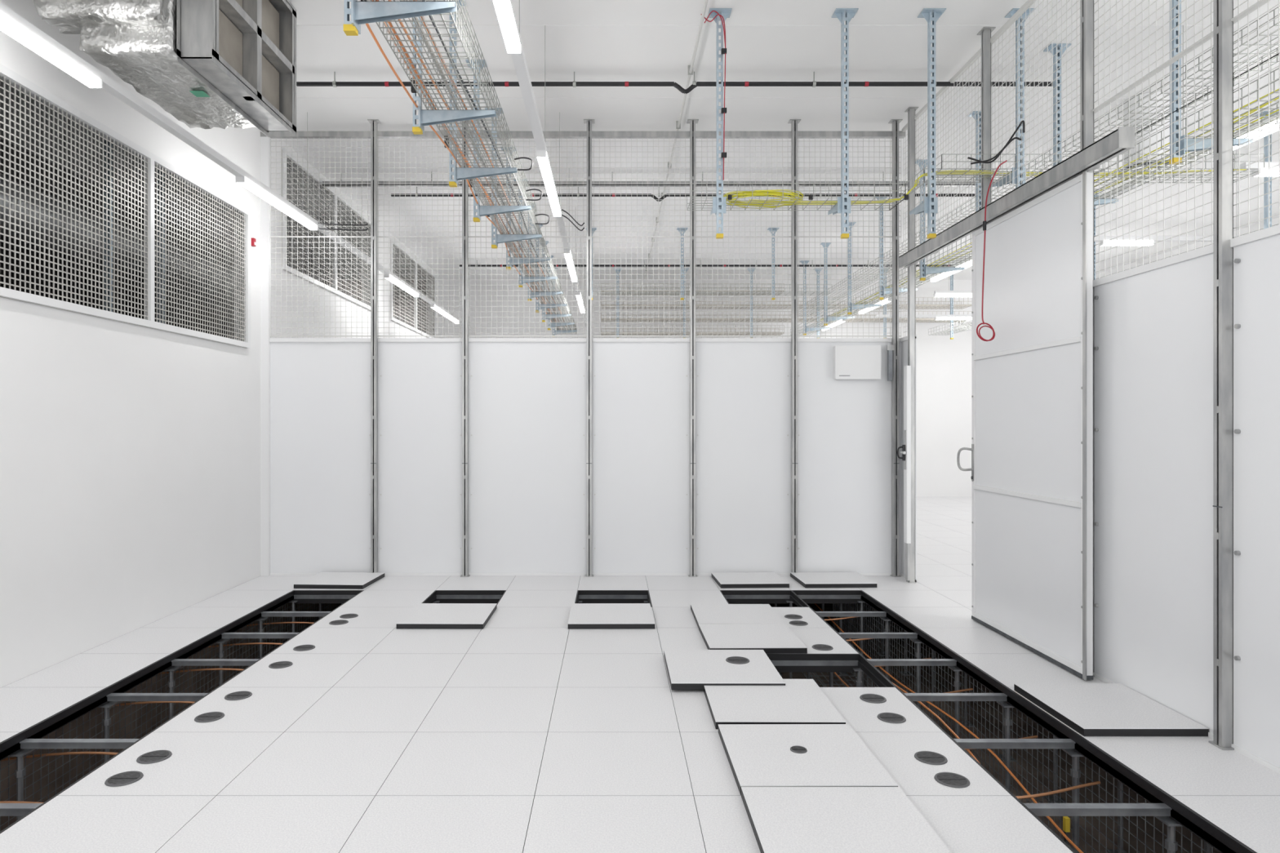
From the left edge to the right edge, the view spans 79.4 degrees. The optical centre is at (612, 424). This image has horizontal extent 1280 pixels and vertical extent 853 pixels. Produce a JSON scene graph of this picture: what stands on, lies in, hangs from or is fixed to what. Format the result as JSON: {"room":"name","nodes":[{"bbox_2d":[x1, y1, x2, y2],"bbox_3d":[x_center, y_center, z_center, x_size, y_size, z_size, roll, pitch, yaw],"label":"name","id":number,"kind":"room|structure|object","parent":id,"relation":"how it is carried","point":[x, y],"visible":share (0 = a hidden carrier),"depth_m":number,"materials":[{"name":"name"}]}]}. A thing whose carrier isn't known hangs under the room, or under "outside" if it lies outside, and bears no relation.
{"room":"data center","nodes":[
{"label":"data center","id":0,"kind":"room"},
{"bbox_2d":[104,139,112,311],"bbox_3d":[-3.900,-1.791,5.965,0.150,2.018,0.110,0,0,0],"label":"support strut","id":1,"kind":"object","parent":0,"point":[104,140],"depth_m":5.95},
{"bbox_2d":[157,169,164,324],"bbox_3d":[-3.900,-1.791,6.665,0.150,2.018,0.110,0,0,0],"label":"support strut","id":2,"kind":"object","parent":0,"point":[161,172],"depth_m":6.65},
{"bbox_2d":[0,138,427,338],"bbox_3d":[-4.735,-0.700,6.200,2.730,4.200,17.600,0,0,0],"label":"wall","id":3,"kind":"structure","parent":0,"point":[1,140],"depth_m":8.86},
{"bbox_2d":[0,0,444,831],"bbox_3d":[-3.310,-0.250,6.200,0.120,5.100,17.400,0,0,0],"label":"wall","id":4,"kind":"structure","parent":0,"point":[130,454],"depth_m":5.18,"materials":[{"name":"white paint"}]},
{"bbox_2d":[0,63,250,348],"bbox_3d":[-3.243,-1.290,3.930,0.045,1.228,5.868,0,0,0],"label":"air vent","id":5,"kind":"object","parent":4,"relation":"in","point":[150,159],"visible":1,"depth_m":5.12,"materials":[{"name":"white"}]},
{"bbox_2d":[281,147,370,311],"bbox_3d":[-3.243,-2.125,8.985,0.045,1.198,2.838,0,0,0],"label":"air vent","id":6,"kind":"object","parent":4,"relation":"in","point":[294,160],"visible":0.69,"depth_m":8.73,"materials":[{"name":"white"}]},
{"bbox_2d":[390,238,435,337],"bbox_3d":[-3.243,-2.125,12.690,0.045,1.198,2.828,0,0,0],"label":"air vent","id":7,"kind":"object","parent":4,"relation":"in","point":[402,322],"visible":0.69,"depth_m":12.62,"materials":[{"name":"white"}]},
{"bbox_2d":[269,337,901,575],"bbox_3d":[-0.240,0.300,7.155,5.880,2.200,0.040,0,0,0],"label":"wall","id":8,"kind":"structure","parent":0,"point":[527,397],"depth_m":7.15,"materials":[{"name":"white"}]},
{"bbox_2d":[260,136,270,576],"bbox_3d":[-3.211,-0.700,7.148,0.078,4.200,0.064,0,0,0],"label":"trim","id":9,"kind":"structure","parent":8,"relation":"attached to","point":[264,140],"depth_m":7.12,"materials":[{"name":"white"}]},
{"bbox_2d":[270,137,901,337],"bbox_3d":[-0.245,-1.740,7.152,5.853,1.883,0.007,0,0,0],"label":"grid","id":10,"kind":"object","parent":8,"relation":"on","point":[281,146],"visible":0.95,"depth_m":7.15,"materials":[{"name":"white"}]},
{"bbox_2d":[833,345,880,379],"bbox_3d":[2.255,-0.570,7.106,0.420,0.310,0.088,0,0,0],"label":"junction box","id":11,"kind":"object","parent":8,"relation":"attached to","point":[850,362],"visible":1,"depth_m":7.06,"materials":[{"name":"white"}]},
{"bbox_2d":[0,0,1279,279],"bbox_3d":[1.375,-2.874,6.200,15.490,0.152,17.640,0,0,0],"label":"ceiling","id":12,"kind":"structure","parent":0,"point":[595,40],"depth_m":6.75,"materials":[{"name":"paint"}]},
{"bbox_2d":[0,173,233,309],"bbox_3d":[-4.500,-1.600,6.250,0.470,0.470,16.500,0,0,0],"label":"duct","id":13,"kind":"object","parent":12,"relation":"hanging from","point":[1,174],"visible":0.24,"depth_m":6.33,"materials":[{"name":"metal"}]},
{"bbox_2d":[33,0,255,128],"bbox_3d":[-2.760,-2.352,3.310,0.896,0.793,3.636,0,0,0],"label":"air duct","id":14,"kind":"object","parent":12,"relation":"hanging from","point":[136,40],"visible":0.63,"depth_m":4.08,"materials":[{"name":"metal"}]},
{"bbox_2d":[0,2,469,327],"bbox_3d":[-2.730,-2.288,6.150,0.064,1.019,16.900,0,0,0],"label":"ceiling light","id":15,"kind":"object","parent":12,"relation":"hanging from","point":[11,24],"visible":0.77,"depth_m":4.56,"materials":[{"name":"white"}]},
{"bbox_2d":[177,0,296,137],"bbox_3d":[-2.205,-2.345,4.610,0.190,0.850,1.080,0,0,0],"label":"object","id":16,"kind":"object","parent":12,"relation":"attached to","point":[244,51],"visible":1,"depth_m":4.58,"materials":[{"name":"metal"}]},
{"bbox_2d":[343,0,456,35],"bbox_3d":[-0.877,-2.186,3.095,0.496,1.228,0.110,0,0,0],"label":"support strut","id":17,"kind":"object","parent":12,"relation":"hanging from","point":[361,11],"depth_m":3.08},
{"bbox_2d":[412,16,496,134],"bbox_3d":[-0.877,-2.186,4.155,0.496,1.228,0.110,0,0,0],"label":"support strut","id":18,"kind":"object","parent":12,"relation":"hanging from","point":[425,117],"depth_m":4.14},
{"bbox_2d":[360,0,577,333],"bbox_3d":[-0.861,-1.796,7.500,0.386,0.231,14.004,0,0,0],"label":"basket tray","id":19,"kind":"object","parent":12,"relation":"attached to","point":[414,82],"visible":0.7,"depth_m":4.42,"materials":[{"name":"silver metal"}]},
{"bbox_2d":[318,120,1025,231],"bbox_3d":[0.147,-1.861,6.426,5.743,0.212,0.915,0,0,21],"label":"cables","id":20,"kind":"object","parent":19,"relation":"on","point":[1011,139],"visible":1,"depth_m":5.20,"materials":[{"name":"black plastic"}]},
{"bbox_2d":[448,0,517,186],"bbox_3d":[-0.877,-2.186,5.085,0.496,1.228,0.110,0,0,0],"label":"support strut","id":21,"kind":"object","parent":12,"relation":"hanging from","point":[459,173],"depth_m":5.07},
{"bbox_2d":[465,59,531,222],"bbox_3d":[-0.877,-2.186,5.965,0.496,1.228,0.110,0,0,0],"label":"support strut","id":22,"kind":"object","parent":12,"relation":"hanging from","point":[482,211],"depth_m":5.95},
{"bbox_2d":[484,107,542,248],"bbox_3d":[-0.877,-2.186,6.865,0.496,1.228,0.110,0,0,0],"label":"support strut","id":23,"kind":"object","parent":12,"relation":"hanging from","point":[499,238],"depth_m":6.85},
{"bbox_2d":[501,146,550,270],"bbox_3d":[-0.877,-2.186,7.815,0.496,1.228,0.110,0,0,0],"label":"support strut","id":24,"kind":"object","parent":12,"relation":"hanging from","point":[516,261],"depth_m":7.80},
{"bbox_2d":[513,178,557,287],"bbox_3d":[-0.877,-2.186,8.815,0.496,1.228,0.110,0,0,0],"label":"support strut","id":25,"kind":"object","parent":12,"relation":"hanging from","point":[520,285],"depth_m":8.80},
{"bbox_2d":[493,0,586,327],"bbox_3d":[-0.470,-2.288,6.150,0.064,1.019,16.900,0,0,0],"label":"ceiling light","id":26,"kind":"object","parent":12,"relation":"hanging from","point":[504,10],"visible":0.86,"depth_m":4.46,"materials":[{"name":"white"}]},
{"bbox_2d":[524,203,563,300],"bbox_3d":[-0.877,-2.186,9.815,0.496,1.228,0.110,0,0,0],"label":"support strut","id":27,"kind":"object","parent":12,"relation":"hanging from","point":[533,294],"depth_m":9.80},
{"bbox_2d":[531,224,566,312],"bbox_3d":[-0.877,-2.186,10.815,0.496,1.228,0.110,0,0,0],"label":"support strut","id":28,"kind":"object","parent":12,"relation":"attached to","point":[541,304],"depth_m":10.80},
{"bbox_2d":[296,71,1053,93],"bbox_3d":[0.500,-2.711,6.110,6.000,0.173,0.044,0,0,0],"label":"pipe","id":29,"kind":"object","parent":12,"relation":"attached to","point":[334,83],"visible":0.91,"depth_m":6.10,"materials":[{"name":"black"}]},
{"bbox_2d":[644,0,708,279],"bbox_3d":[0.610,-2.764,6.050,0.040,0.067,16.900,0,0,0],"label":"conduit","id":30,"kind":"object","parent":12,"relation":"attached to","point":[690,67],"depth_m":6.56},
{"bbox_2d":[676,227,688,300],"bbox_3d":[1.000,-2.291,11.015,0.150,1.018,0.110,0,0,0],"label":"support strut","id":31,"kind":"object","parent":12,"relation":"attached to","point":[681,229],"depth_m":11.00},
{"bbox_2d":[391,186,974,201],"bbox_3d":[1.090,-2.711,9.070,7.380,0.173,0.044,0,0,0],"label":"pipe","id":32,"kind":"object","parent":12,"relation":"attached to","point":[578,194],"visible":0.73,"depth_m":9.05,"materials":[{"name":"black"}]},
{"bbox_2d":[459,259,951,266],"bbox_3d":[1.700,-2.738,13.100,8.600,0.118,0.044,0,0,0],"label":"pipe","id":33,"kind":"object","parent":12,"relation":"attached to","point":[477,264],"visible":0.62,"depth_m":13.09,"materials":[{"name":"black"}]},
{"bbox_2d":[592,284,831,295],"bbox_3d":[1.400,-1.955,11.200,3.504,0.114,0.304,0,0,0],"label":"basket tray","id":34,"kind":"object","parent":12,"relation":"attached to","point":[686,292],"visible":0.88,"depth_m":11.05,"materials":[{"name":"silver metal"}]},
{"bbox_2d":[701,10,726,180],"bbox_3d":[0.684,-2.216,5.185,0.172,1.133,0.038,0,0,0],"label":"cable","id":35,"kind":"object","parent":12,"relation":"hanging from","point":[723,51],"visible":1,"depth_m":5.19,"materials":[{"name":"red plastic"}]},
{"bbox_2d":[707,8,732,238],"bbox_3d":[0.730,-2.034,5.380,0.150,1.533,0.400,0,0,0],"label":"support strut","id":36,"kind":"object","parent":12,"relation":"attached to","point":[719,201],"depth_m":5.22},
{"bbox_2d":[767,227,779,300],"bbox_3d":[2.300,-2.291,11.015,0.150,1.018,0.110,0,0,0],"label":"support strut","id":37,"kind":"object","parent":12,"relation":"attached to","point":[774,229],"depth_m":11.00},
{"bbox_2d":[600,283,972,335],"bbox_3d":[3.150,-2.089,14.121,6.705,0.906,0.462,0,0,0],"label":"basket tray","id":38,"kind":"object","parent":12,"relation":"attached to","point":[917,305],"visible":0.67,"depth_m":13.90,"materials":[{"name":"beige"}]},
{"bbox_2d":[800,260,829,335],"bbox_3d":[3.483,-2.166,13.215,0.516,1.268,0.110,0,0,0],"label":"support strut","id":39,"kind":"object","parent":12,"relation":"attached to","point":[806,330],"depth_m":13.20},
{"bbox_2d":[819,242,854,325],"bbox_3d":[3.483,-2.166,11.915,0.516,1.268,0.110,0,0,0],"label":"support strut","id":40,"kind":"object","parent":12,"relation":"attached to","point":[823,244],"depth_m":11.90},
{"bbox_2d":[827,8,858,238],"bbox_3d":[1.580,-2.034,5.380,0.150,1.533,0.400,0,0,0],"label":"support strut","id":41,"kind":"object","parent":12,"relation":"attached to","point":[842,206],"depth_m":5.22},
{"bbox_2d":[844,222,881,314],"bbox_3d":[3.483,-2.166,10.715,0.516,1.268,0.110,0,0,0],"label":"support strut","id":42,"kind":"object","parent":12,"relation":"attached to","point":[850,223],"depth_m":10.70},
{"bbox_2d":[875,196,917,299],"bbox_3d":[3.483,-2.166,9.455,0.516,1.268,0.110,0,0,0],"label":"support strut","id":43,"kind":"object","parent":12,"relation":"attached to","point":[883,292],"depth_m":9.44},
{"bbox_2d":[876,314,972,319],"bbox_3d":[6.550,-2.288,13.100,4.100,1.019,0.064,0,0,0],"label":"ceiling light","id":44,"kind":"object","parent":12,"relation":"hanging from","point":[937,317],"visible":0.23,"depth_m":13.07,"materials":[{"name":"white"}]},
{"bbox_2d":[909,8,946,238],"bbox_3d":[2.170,-2.034,5.380,0.150,1.533,0.400,0,0,0],"label":"support strut","id":45,"kind":"object","parent":12,"relation":"attached to","point":[930,205],"depth_m":5.22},
{"bbox_2d":[915,159,964,280],"bbox_3d":[3.483,-2.166,8.195,0.516,1.268,0.110,0,0,0],"label":"support strut","id":46,"kind":"object","parent":12,"relation":"attached to","point":[924,270],"depth_m":8.18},
{"bbox_2d":[933,290,972,297],"bbox_3d":[6.545,-2.288,10.750,4.110,1.019,0.064,0,0,0],"label":"ceiling light","id":47,"kind":"object","parent":12,"relation":"hanging from","point":[936,293],"visible":0.26,"depth_m":10.72,"materials":[{"name":"white"}]},
{"bbox_2d":[968,111,981,211],"bbox_3d":[3.483,-2.166,6.935,0.516,1.268,0.110,0,0,0],"label":"support strut","id":48,"kind":"object","parent":12,"relation":"attached to","point":[973,113],"depth_m":6.92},
{"bbox_2d":[686,153,1264,210],"bbox_3d":[2.495,-1.688,5.399,3.914,0.317,0.346,0,0,0],"label":"basket tray","id":49,"kind":"object","parent":12,"relation":"attached to","point":[771,203],"visible":0.83,"depth_m":5.32,"materials":[{"name":"silver metal"}]},
{"bbox_2d":[977,26,995,208],"bbox_3d":[2.658,-2.150,5.476,0.085,1.299,0.100,0,0,0],"label":"steel post","id":50,"kind":"object","parent":12,"relation":"attached to","point":[985,33],"visible":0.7,"depth_m":5.45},
{"bbox_2d":[992,8,1035,188],"bbox_3d":[2.770,-2.166,5.380,0.150,1.268,0.400,0,0,0],"label":"support strut","id":51,"kind":"object","parent":12,"relation":"attached to","point":[1014,174],"depth_m":5.22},
{"bbox_2d":[790,6,1279,335],"bbox_3d":[3.530,-1.890,7.750,0.364,0.424,13.504,0,0,0],"label":"basket tray","id":52,"kind":"object","parent":12,"relation":"attached to","point":[1266,103],"visible":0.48,"depth_m":5.09,"materials":[{"name":"silver metal"}]},
{"bbox_2d":[1043,43,1118,205],"bbox_3d":[3.483,-2.166,5.715,0.516,1.268,0.110,0,0,0],"label":"support strut","id":53,"kind":"object","parent":12,"relation":"attached to","point":[1053,51],"depth_m":5.70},
{"bbox_2d":[928,223,1279,335],"bbox_3d":[6.130,-1.735,9.250,0.364,0.114,10.504,0,0,0],"label":"basket tray","id":54,"kind":"object","parent":12,"relation":"attached to","point":[966,325],"visible":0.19,"depth_m":13.26,"materials":[{"name":"silver metal"}]},
{"bbox_2d":[1094,174,1161,198],"bbox_3d":[4.000,-1.828,5.951,0.064,0.070,0.763,0,0,0],"label":"basket tray","id":55,"kind":"object","parent":12,"relation":"hanging from","point":[1133,186],"depth_m":5.97,"materials":[{"name":"white"}]},
{"bbox_2d":[1093,235,1236,246],"bbox_3d":[6.550,-2.288,7.650,4.100,1.019,0.064,0,0,0],"label":"ceiling light","id":56,"kind":"object","parent":12,"relation":"hanging from","point":[1153,238],"visible":0.47,"depth_m":7.62,"materials":[{"name":"white"}]},
{"bbox_2d":[1168,0,1253,164],"bbox_3d":[3.483,-2.166,4.515,0.516,1.268,0.110,0,0,0],"label":"support strut","id":57,"kind":"object","parent":12,"relation":"attached to","point":[1207,142],"depth_m":4.50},
{"bbox_2d":[1234,111,1279,141],"bbox_3d":[4.000,-1.808,4.750,0.064,0.111,0.325,0,0,0],"label":"ceiling light","id":58,"kind":"object","parent":12,"relation":"hanging from","point":[1265,126],"depth_m":4.71,"materials":[{"name":"white"}]},
{"bbox_2d":[1240,133,1279,177],"bbox_3d":[4.593,-1.909,5.500,0.272,0.301,0.064,0,0,0],"label":"ceiling light","id":59,"kind":"object","parent":12,"relation":"hanging from","point":[1274,171],"depth_m":5.47,"materials":[{"name":"white"}]},
{"bbox_2d":[1255,111,1279,229],"bbox_3d":[6.083,-2.166,6.935,0.516,1.268,0.110,0,0,0],"label":"support strut","id":60,"kind":"object","parent":12,"relation":"attached to","point":[1265,138],"depth_m":6.92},
{"bbox_2d":[0,497,1279,852],"bbox_3d":[3.005,1.455,5.605,11.401,0.110,16.198,0,0,0],"label":"floor","id":61,"kind":"structure","parent":0,"point":[525,731],"depth_m":3.45,"materials":[{"name":"laminate"}]},
{"bbox_2d":[104,771,143,786],"bbox_3d":[-1.925,1.397,3.040,0.130,0.005,0.130,0,0,0],"label":"cable grommet","id":62,"kind":"object","parent":61,"relation":"on","point":[126,778],"visible":1,"depth_m":3.03,"materials":[{"name":"grey"}]},
{"bbox_2d":[136,750,172,764],"bbox_3d":[-1.925,1.397,3.240,0.130,0.005,0.130,0,0,0],"label":"cable grommet","id":63,"kind":"object","parent":61,"relation":"on","point":[153,757],"visible":1,"depth_m":3.23,"materials":[{"name":"grey"}]},
{"bbox_2d":[194,711,224,722],"bbox_3d":[-1.923,1.397,3.680,0.130,0.005,0.130,0,0,0],"label":"cable grommet","id":64,"kind":"object","parent":61,"relation":"on","point":[212,716],"visible":1,"depth_m":3.68,"materials":[{"name":"grey"}]},
{"bbox_2d":[224,691,252,700],"bbox_3d":[-1.926,1.397,3.970,0.130,0.005,0.130,0,0,0],"label":"cable grommet","id":65,"kind":"object","parent":61,"relation":"on","point":[237,695],"visible":1,"depth_m":3.96,"materials":[{"name":"grey"}]},
{"bbox_2d":[293,572,384,589],"bbox_3d":[-2.405,1.381,6.830,0.600,0.036,0.540,0,0,3],"label":"tile","id":66,"kind":"object","parent":61,"relation":"on","point":[344,580],"depth_m":6.72,"materials":[{"name":"white"}]},
{"bbox_2d":[367,119,382,573],"bbox_3d":[-2.195,-0.700,7.107,0.114,4.199,0.085,0,0,0],"label":"steel post","id":67,"kind":"object","parent":61,"relation":"on","point":[374,122],"visible":0.91,"depth_m":7.08,"materials":[{"name":"silver metal"}]},
{"bbox_2d":[395,603,497,629],"bbox_3d":[-1.178,1.381,5.570,0.595,0.036,0.595,0,0,1],"label":"tile","id":68,"kind":"object","parent":61,"relation":"on","point":[423,615],"depth_m":5.46,"materials":[{"name":"white"}]},
{"bbox_2d":[459,120,472,577],"bbox_3d":[-1.355,-0.700,7.107,0.114,4.199,0.085,0,0,0],"label":"steel post","id":69,"kind":"object","parent":61,"relation":"on","point":[464,184],"visible":0.91,"depth_m":7.08,"materials":[{"name":"silver metal"}]},
{"bbox_2d":[260,130,905,138],"bbox_3d":[-0.270,-2.685,7.140,5.960,0.050,0.050,0,0,0],"label":"rail","id":70,"kind":"object","parent":69,"relation":"attached to","point":[272,134],"visible":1,"depth_m":7.11,"materials":[{"name":"metal"}]},
{"bbox_2d":[582,119,595,577],"bbox_3d":[-0.212,-0.700,7.107,0.114,4.199,0.085,0,0,0],"label":"steel post","id":71,"kind":"object","parent":61,"relation":"on","point":[588,122],"visible":1,"depth_m":7.08,"materials":[{"name":"silver metal"}]},
{"bbox_2d":[568,603,654,629],"bbox_3d":[-0.008,1.381,5.570,0.595,0.036,0.595,0,0,0],"label":"tile","id":72,"kind":"object","parent":61,"relation":"on","point":[582,615],"depth_m":5.46,"materials":[{"name":"white"}]},
{"bbox_2d":[685,119,698,577],"bbox_3d":[0.742,-0.700,7.107,0.114,4.199,0.085,0,0,0],"label":"steel post","id":73,"kind":"object","parent":61,"relation":"on","point":[692,122],"visible":1,"depth_m":7.08,"materials":[{"name":"silver metal"}]},
{"bbox_2d":[690,604,807,653],"bbox_3d":[0.892,1.381,5.277,0.606,0.036,1.150,0,0,-1],"label":"floor panel","id":74,"kind":"object","parent":61,"relation":"on","point":[772,638],"depth_m":5.14,"materials":[{"name":"white"}]},
{"bbox_2d":[711,572,789,588],"bbox_3d":[1.215,1.381,6.845,0.590,0.036,0.500,0,0,-2],"label":"floor panel","id":75,"kind":"object","parent":61,"relation":"on","point":[727,580],"depth_m":6.75,"materials":[{"name":"white"}]},
{"bbox_2d":[786,119,800,576],"bbox_3d":[1.680,-0.700,7.107,0.114,4.199,0.085,0,0,0],"label":"steel post","id":76,"kind":"object","parent":61,"relation":"on","point":[793,122],"visible":0.91,"depth_m":7.08,"materials":[{"name":"silver metal"}]},
{"bbox_2d":[663,649,951,852],"bbox_3d":[0.695,1.372,3.460,0.770,0.054,2.315,0,0,0],"label":"floor panel","id":77,"kind":"object","parent":61,"relation":"on","point":[783,820],"depth_m":3.08,"materials":[{"name":"white"}]},
{"bbox_2d":[790,572,876,587],"bbox_3d":[1.955,1.381,6.850,0.620,0.036,0.500,0,0,-1],"label":"floor panel","id":78,"kind":"object","parent":61,"relation":"on","point":[807,580],"depth_m":6.75,"materials":[{"name":"white"}]},
{"bbox_2d":[859,693,886,703],"bbox_3d":[1.330,1.397,3.930,0.130,0.005,0.130,0,0,0],"label":"cable grommet","id":79,"kind":"object","parent":61,"relation":"on","point":[870,698],"visible":1,"depth_m":3.93,"materials":[{"name":"grey"}]},
{"bbox_2d":[876,712,906,723],"bbox_3d":[1.330,1.397,3.670,0.130,0.005,0.130,0,0,0],"label":"cable grommet","id":80,"kind":"object","parent":61,"relation":"on","point":[891,717],"visible":1,"depth_m":3.67,"materials":[{"name":"grey"}]},
{"bbox_2d":[886,119,902,577],"bbox_3d":[2.591,-0.700,7.105,0.142,4.199,0.090,0,0,0],"label":"steel post","id":81,"kind":"object","parent":61,"relation":"on","point":[895,122],"depth_m":7.08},
{"bbox_2d":[904,106,918,582],"bbox_3d":[2.658,-0.700,6.840,0.085,4.199,0.100,0,0,0],"label":"steel post","id":82,"kind":"object","parent":61,"relation":"on","point":[911,110],"visible":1,"depth_m":6.82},
{"bbox_2d":[914,751,947,764],"bbox_3d":[1.335,1.397,3.230,0.130,0.005,0.130,0,0,0],"label":"cable grommet","id":83,"kind":"object","parent":61,"relation":"on","point":[925,757],"visible":1,"depth_m":3.23,"materials":[{"name":"grey"}]},
{"bbox_2d":[933,772,969,788],"bbox_3d":[1.336,1.397,3.030,0.130,0.005,0.130,0,0,0],"label":"cable grommet","id":84,"kind":"object","parent":61,"relation":"on","point":[946,779],"visible":1,"depth_m":3.03,"materials":[{"name":"grey"}]},
{"bbox_2d":[971,170,1093,680],"bbox_3d":[2.595,0.009,4.850,0.055,2.767,1.340,0,0,0],"label":"guide","id":85,"kind":"object","parent":61,"relation":"on","point":[1083,676],"visible":0.93,"depth_m":4.20,"materials":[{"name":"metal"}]},
{"bbox_2d":[1080,0,1098,676],"bbox_3d":[2.658,-0.700,4.310,0.085,4.199,0.130,0,0,0],"label":"steel post","id":86,"kind":"object","parent":61,"relation":"on","point":[1086,6],"visible":0.41,"depth_m":4.29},
{"bbox_2d":[900,0,1279,773],"bbox_3d":[2.685,-0.665,2.385,0.050,4.130,9.570,0,0,0],"label":"wall","id":87,"kind":"structure","parent":61,"relation":"on","point":[1153,322],"depth_m":3.63,"materials":[{"name":"white"}]},
{"bbox_2d":[897,365,911,580],"bbox_3d":[2.579,0.430,6.835,0.112,1.900,0.070,0,0,0],"label":"door frame","id":88,"kind":"structure","parent":87,"relation":"attached to","point":[906,447],"depth_m":6.81,"materials":[{"name":"white"}]},
{"bbox_2d":[903,264,915,336],"bbox_3d":[2.693,-1.150,6.980,0.006,0.703,0.283,0,0,0],"label":"grid","id":89,"kind":"object","parent":87,"relation":"on","point":[915,264],"visible":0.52,"depth_m":7.03,"materials":[{"name":"white"}]},
{"bbox_2d":[898,126,1134,267],"bbox_3d":[2.590,-1.433,5.320,0.130,0.105,2.960,0,0,0],"label":"door track","id":90,"kind":"object","parent":87,"relation":"attached to","point":[1122,140],"visible":0.92,"depth_m":4.63,"materials":[{"name":"metal"}]},
{"bbox_2d":[972,172,1093,675],"bbox_3d":[2.595,-0.003,4.860,0.049,2.745,1.320,0,0,0],"label":"frame","id":91,"kind":"object","parent":90,"relation":"hanging from","point":[1078,179],"visible":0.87,"depth_m":4.22,"materials":[{"name":"white"}]},
{"bbox_2d":[956,444,973,480],"bbox_3d":[2.536,0.270,5.530,0.118,0.260,0.027,0,0,41],"label":"door handle","id":92,"kind":"object","parent":91,"relation":"attached to","point":[971,449],"depth_m":5.51,"materials":[{"name":"metal"}]},
{"bbox_2d":[975,182,1080,666],"bbox_3d":[2.599,-0.003,4.860,0.025,2.675,1.250,0,0,0],"label":"panels","id":93,"kind":"object","parent":87,"relation":"attached to","point":[1028,404],"visible":0.93,"depth_m":4.78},
{"bbox_2d":[903,0,1279,253],"bbox_3d":[2.693,-2.125,2.360,0.006,1.253,9.523,0,0,0],"label":"grid","id":94,"kind":"object","parent":87,"relation":"attached to","point":[1211,1],"visible":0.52,"depth_m":4.54,"materials":[{"name":"white"}]},
{"bbox_2d":[976,160,1007,341],"bbox_3d":[2.543,-1.165,5.112,0.289,1.238,0.076,0,0,-24],"label":"cable","id":95,"kind":"object","parent":94,"relation":"attached to","point":[990,326],"visible":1,"depth_m":5.08,"materials":[{"name":"red plastic"}]},
{"bbox_2d":[1093,52,1279,278],"bbox_3d":[2.693,-1.150,0.955,0.006,0.703,6.713,0,0,0],"label":"grid","id":96,"kind":"object","parent":87,"relation":"on","point":[1258,65],"visible":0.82,"depth_m":3.61,"materials":[{"name":"white"}]},
{"bbox_2d":[1013,683,1208,736],"bbox_3d":[2.395,1.381,3.755,0.560,0.036,0.600,0,0,0],"label":"floor panel","id":97,"kind":"object","parent":61,"relation":"on","point":[1090,709],"depth_m":3.68,"materials":[{"name":"white"}]},
{"bbox_2d":[1208,0,1240,750],"bbox_3d":[2.658,-0.700,3.350,0.085,4.199,0.130,0,0,0],"label":"steel post","id":98,"kind":"object","parent":61,"relation":"on","point":[1223,10],"visible":1,"depth_m":3.33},
{"bbox_2d":[322,171,992,186],"bbox_3d":[0.500,-2.719,8.530,7.400,0.157,0.060,0,0,0],"label":"rail","id":99,"kind":"object","parent":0,"point":[327,184],"depth_m":8.50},
{"bbox_2d":[444,280,972,497],"bbox_3d":[2.875,-0.250,14.960,12.490,5.100,0.120,0,0,0],"label":"wall","id":100,"kind":"structure","parent":0,"point":[944,364],"depth_m":14.90,"materials":[{"name":"white paint"}]},
{"bbox_2d":[821,293,892,330],"bbox_3d":[4.000,-1.808,12.770,0.064,0.110,3.667,0,0,0],"label":"ceiling light","id":101,"kind":"object","parent":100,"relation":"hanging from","point":[885,302],"depth_m":12.29,"materials":[{"name":"white"}]},
{"bbox_2d":[432,602,1220,852],"bbox_3d":[2.875,2.350,6.200,12.490,0.100,17.400,0,0,0],"label":"floor slab","id":102,"kind":"structure","parent":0,"point":[1186,843],"depth_m":5.37,"materials":[{"name":"concrete"}]},
{"bbox_2d":[0,602,330,831],"bbox_3d":[-2.779,1.900,2.600,0.006,0.763,10.003,0,0,0],"label":"wire mesh","id":103,"kind":"object","parent":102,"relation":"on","point":[83,722],"visible":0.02,"depth_m":4.55,"materials":[{"name":"metal"}]},
{"bbox_2d":[0,595,1235,852],"bbox_3d":[-0.236,1.869,2.627,5.987,0.862,10.255,0,0,0],"label":"floor","id":104,"kind":"structure","parent":102,"relation":"on","point":[1162,811],"depth_m":4.09,"materials":[{"name":"black"}]},
{"bbox_2d":[0,603,1100,852],"bbox_3d":[-0.525,1.705,2.750,5.349,0.280,9.500,0,0,0],"label":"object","id":105,"kind":"object","parent":104,"relation":"attached to","point":[1028,796],"visible":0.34,"depth_m":4.18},
{"bbox_2d":[802,671,879,687],"bbox_3d":[1.750,1.970,2.600,0.404,0.104,9.204,0,0,0],"label":"cable tray","id":106,"kind":"object","parent":104,"relation":"attached to","point":[811,676],"visible":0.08,"depth_m":6.03,"materials":[{"name":"metal"}]},
{"bbox_2d":[833,602,1213,852],"bbox_3d":[2.182,1.900,2.600,0.006,0.763,10.003,0,0,0],"label":"wire mesh","id":107,"kind":"object","parent":102,"relation":"on","point":[1037,729],"visible":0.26,"depth_m":4.15,"materials":[{"name":"metal"}]},
{"bbox_2d":[950,274,953,339],"bbox_3d":[6.100,-2.166,13.845,0.150,1.268,0.110,0,0,0],"label":"support strut","id":108,"kind":"object","parent":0,"point":[951,276],"depth_m":13.83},
{"bbox_2d":[1118,91,1169,178],"bbox_3d":[4.600,-2.485,6.640,0.420,0.624,0.420,0,0,0],"label":"air diffuser","id":109,"kind":"object","parent":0,"point":[1153,139],"depth_m":6.50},
{"bbox_2d":[1095,217,1279,279],"bbox_3d":[9.060,-0.250,8.450,0.120,5.100,12.900,0,0,0],"label":"wall","id":110,"kind":"structure","parent":0,"point":[1274,221],"depth_m":12.29,"materials":[{"name":"white paint"}]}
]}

